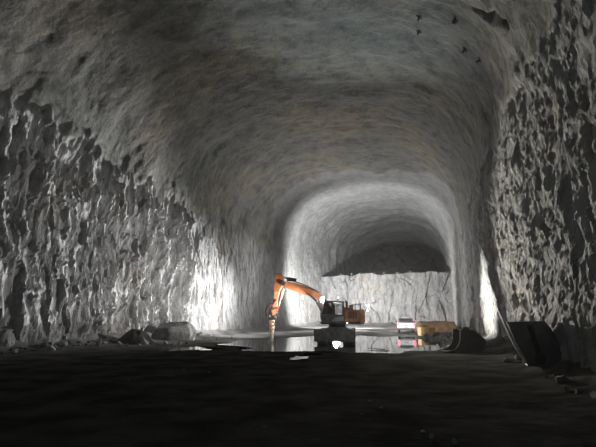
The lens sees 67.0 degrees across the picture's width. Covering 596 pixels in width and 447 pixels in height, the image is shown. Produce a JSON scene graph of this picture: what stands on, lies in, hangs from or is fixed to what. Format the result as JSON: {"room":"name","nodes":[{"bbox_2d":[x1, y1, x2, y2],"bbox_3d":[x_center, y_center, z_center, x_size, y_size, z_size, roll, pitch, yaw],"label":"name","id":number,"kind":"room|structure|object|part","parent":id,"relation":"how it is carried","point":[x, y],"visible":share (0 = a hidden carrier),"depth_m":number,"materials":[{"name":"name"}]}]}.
{"room":"underground passage","nodes":[
{"label":"underground passage","id":0,"kind":"room"},
{"bbox_2d":[0,138,357,346],"bbox_3d":[-2.467,8.758,61.463,50.334,12.100,136.182,0,-11,0],"label":"wall","id":1,"kind":"structure","parent":0,"point":[83,253],"depth_m":32.64,"materials":[{"name":"grey stone"}]},
{"bbox_2d":[0,0,559,273],"bbox_3d":[5.812,-2.407,59.180,65.910,8.910,144.909,0,-11,0],"label":"ceiling","id":2,"kind":"structure","parent":0,"point":[337,132],"depth_m":32.55,"materials":[{"name":"grey stone"}]},
{"bbox_2d":[452,17,457,24],"bbox_3d":[8.201,-10.579,23.581,0.307,0.310,0.300,3,-12,-13],"label":"bolt","id":3,"kind":"object","parent":2,"relation":"attached to","point":[454,20],"visible":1,"depth_m":23.53,"materials":[{"name":"black metal"}]},
{"bbox_2d":[0,321,595,446],"bbox_3d":[1.089,8.222,32.633,59.277,1.008,98.235,0,-11,0],"label":"floor","id":4,"kind":"structure","parent":0,"point":[70,396],"depth_m":11.12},
{"bbox_2d":[40,342,48,347],"bbox_3d":[-14.301,6.897,25.361,0.434,0.408,0.520,1,-11,-4],"label":"rock","id":5,"kind":"object","parent":4,"relation":"on","point":[44,344],"visible":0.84,"depth_m":25.23,"materials":[{"name":"grey stone"}]},
{"bbox_2d":[46,346,55,350],"bbox_3d":[-13.478,6.851,24.580,0.458,0.375,0.401,-9,-14,38],"label":"rock","id":6,"kind":"object","parent":4,"relation":"on","point":[49,348],"visible":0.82,"depth_m":24.47,"materials":[{"name":"grey stone"}]},
{"bbox_2d":[111,329,154,344],"bbox_3d":[-11.444,7.757,30.931,2.878,1.045,2.000,0,-11,0],"label":"heap","id":7,"kind":"object","parent":4,"relation":"on","point":[133,336],"visible":0.89,"depth_m":30.19,"materials":[{"name":"grey stone"}]},
{"bbox_2d":[151,321,195,340],"bbox_3d":[-9.569,8.678,34.711,3.355,2.210,2.244,0,-11,0],"label":"boulder","id":8,"kind":"object","parent":4,"relation":"on","point":[182,330],"visible":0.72,"depth_m":34.00,"materials":[{"name":"grey stone"}]},
{"bbox_2d":[156,345,251,350],"bbox_3d":[-5.534,7.612,27.531,5.500,0.001,5.940,0,-11,0],"label":"puddle","id":9,"kind":"object","parent":4,"relation":"on","point":[174,348],"visible":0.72,"depth_m":27.08,"materials":[{"name":"black liquid"}]},
{"bbox_2d":[265,273,367,343],"bbox_3d":[1.304,6.230,33.191,7.455,5.095,4.936,0,-11,0],"label":"excavator","id":10,"kind":"object","parent":4,"relation":"on","point":[337,331],"visible":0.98,"depth_m":32.33,"materials":[{"name":"metal"}]},
{"bbox_3d":[-1.648,5.652,33.433,0.427,1.160,0.025,0,-11,0],"label":"wear plate","id":11,"kind":"part","parent":10,"relation":"part of","materials":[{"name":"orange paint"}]},
{"bbox_3d":[-1.468,5.075,33.754,0.870,2.627,0.380,0,-11,0],"label":"arm","id":12,"kind":"part","parent":10,"relation":"part of","materials":[{"name":"orange paint"}]},
{"bbox_3d":[2.474,7.568,30.669,2.838,0.960,0.080,-2,-11,9],"label":"dozer blade","id":13,"kind":"part","parent":10,"relation":"part of","materials":[{"name":"metal"}]},
{"bbox_3d":[2.817,6.773,32.002,0.893,0.380,0.025,0,-11,0],"label":"panel","id":14,"kind":"part","parent":10,"relation":"part of","materials":[{"name":"grey metal"}]},
{"bbox_2d":[348,311,356,318],"bbox_3d":[3.906,6.535,32.138,0.600,0.500,0.040,0,-11,0],"label":"grille","id":15,"kind":"object","parent":10,"relation":"attached to","point":[351,314],"depth_m":32.14,"materials":[{"name":"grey metal"}]},
{"bbox_2d":[289,351,345,359],"bbox_3d":[0.815,6.656,22.726,3.520,0.001,5.060,0,-11,0],"label":"puddle","id":16,"kind":"object","parent":4,"relation":"on","point":[303,356],"visible":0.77,"depth_m":22.10,"materials":[{"name":"black liquid"}]},
{"bbox_2d":[195,335,449,355],"bbox_3d":[2.346,8.738,33.196,17.820,0.001,22.440,0,-11,0],"label":"puddle","id":17,"kind":"object","parent":4,"relation":"on","point":[394,344],"visible":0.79,"depth_m":29.57,"materials":[{"name":"black liquid"}]},
{"bbox_2d":[395,317,414,332],"bbox_3d":[11.515,10.835,48.154,2.120,1.640,5.190,-2,-11,12],"label":"pickup truck","id":18,"kind":"object","parent":4,"relation":"on","point":[404,323],"visible":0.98,"depth_m":45.95,"materials":[{"name":"white metal"}]},
{"bbox_2d":[417,327,434,335],"bbox_3d":[11.806,9.925,41.337,1.420,0.735,0.952,2,-11,-8],"label":"tipping skip","id":19,"kind":"object","parent":4,"relation":"on","point":[430,331],"visible":0.84,"depth_m":40.95,"materials":[{"name":"beige paint"}]},
{"bbox_2d":[415,321,456,331],"bbox_3d":[15.705,11.740,51.511,4.683,1.238,3.200,0,-11,0],"label":"container","id":20,"kind":"object","parent":4,"relation":"on","point":[440,326],"visible":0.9,"depth_m":50.34,"materials":[{"name":"yellow metal"}]},
{"bbox_2d":[437,327,485,352],"bbox_3d":[8.683,6.199,24.092,2.279,1.300,1.200,0,-11,0],"label":"bucket","id":21,"kind":"object","parent":4,"relation":"on","point":[464,340],"visible":1,"depth_m":23.52,"materials":[{"name":"black metal"}]},
{"bbox_3d":[8.775,6.358,24.646,2.093,1.205,0.040,0,-11,0],"label":"plate","id":22,"kind":"part","parent":21,"relation":"part of","materials":[{"name":"black metal"}]},
{"bbox_3d":[8.775,6.134,23.518,2.093,1.205,0.040,0,-11,0],"label":"plate","id":23,"kind":"part","parent":21,"relation":"part of","materials":[{"name":"black metal"}]},
{"bbox_2d":[503,358,512,362],"bbox_3d":[8.505,5.548,18.215,0.448,0.243,0.306,7,-13,-30],"label":"rock","id":24,"kind":"object","parent":4,"relation":"on","point":[506,360],"visible":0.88,"depth_m":18.09,"materials":[{"name":"grey stone"}]},
{"bbox_2d":[496,306,560,367],"bbox_3d":[7.900,3.888,15.510,2.149,2.035,1.315,0,-11,0],"label":"bucket","id":25,"kind":"object","parent":4,"relation":"on","point":[535,342],"visible":0.89,"depth_m":15.05,"materials":[{"name":"black metal"}]},
{"bbox_3d":[7.815,3.454,15.778,1.408,0.074,0.857,0,-11,0],"label":"plate","id":26,"kind":"part","parent":25,"relation":"part of","materials":[{"name":"black metal"}]},
{"bbox_3d":[7.983,4.031,15.046,1.744,1.492,0.368,0,-11,0],"label":"floor plate","id":27,"kind":"part","parent":25,"relation":"part of","materials":[{"name":"black metal"}]},
{"bbox_2d":[555,375,569,383],"bbox_3d":[7.195,4.265,12.240,0.303,0.284,0.369,4,-12,-21],"label":"rock","id":28,"kind":"object","parent":4,"relation":"on","point":[559,379],"visible":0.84,"depth_m":12.15,"materials":[{"name":"grey stone"}]},
{"bbox_2d":[575,388,583,393],"bbox_3d":[6.688,3.989,10.710,0.196,0.138,0.174,1,-11,-5],"label":"rock","id":29,"kind":"object","parent":4,"relation":"on","point":[578,390],"visible":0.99,"depth_m":10.66,"materials":[{"name":"grey stone"}]},
{"bbox_2d":[590,391,595,399],"bbox_3d":[6.570,3.776,9.824,0.228,0.201,0.414,4,-11,-10],"label":"rock","id":30,"kind":"object","parent":4,"relation":"on","point":[592,394],"visible":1,"depth_m":9.86,"materials":[{"name":"grey stone"}]},
{"bbox_2d":[325,271,448,276],"bbox_3d":[21.219,12.464,97.236,37.202,1.398,50.739,0,-11,0],"label":"floor","id":31,"kind":"structure","parent":0,"point":[434,271],"depth_m":77.67,"materials":[{"name":"grey stone"}]},
{"bbox_2d":[321,271,453,323],"bbox_3d":[14.323,12.926,75.369,24.043,9.349,8.115,0,-11,0],"label":"wall","id":32,"kind":"structure","parent":0,"point":[426,296],"depth_m":75.14,"materials":[{"name":"grey stone"}]},
{"bbox_2d":[371,246,437,274],"bbox_3d":[28.754,11.250,120.388,33.357,15.000,13.267,0,-11,0],"label":"wall","id":33,"kind":"structure","parent":0,"point":[390,259],"depth_m":120.95,"materials":[{"name":"grey stone"}]},
{"bbox_2d":[442,0,595,372],"bbox_3d":[19.779,7.374,54.507,38.879,12.100,139.696,0,-11,0],"label":"wall","id":34,"kind":"structure","parent":0,"point":[525,246],"depth_m":16.03,"materials":[{"name":"grey stone"}]}
]}

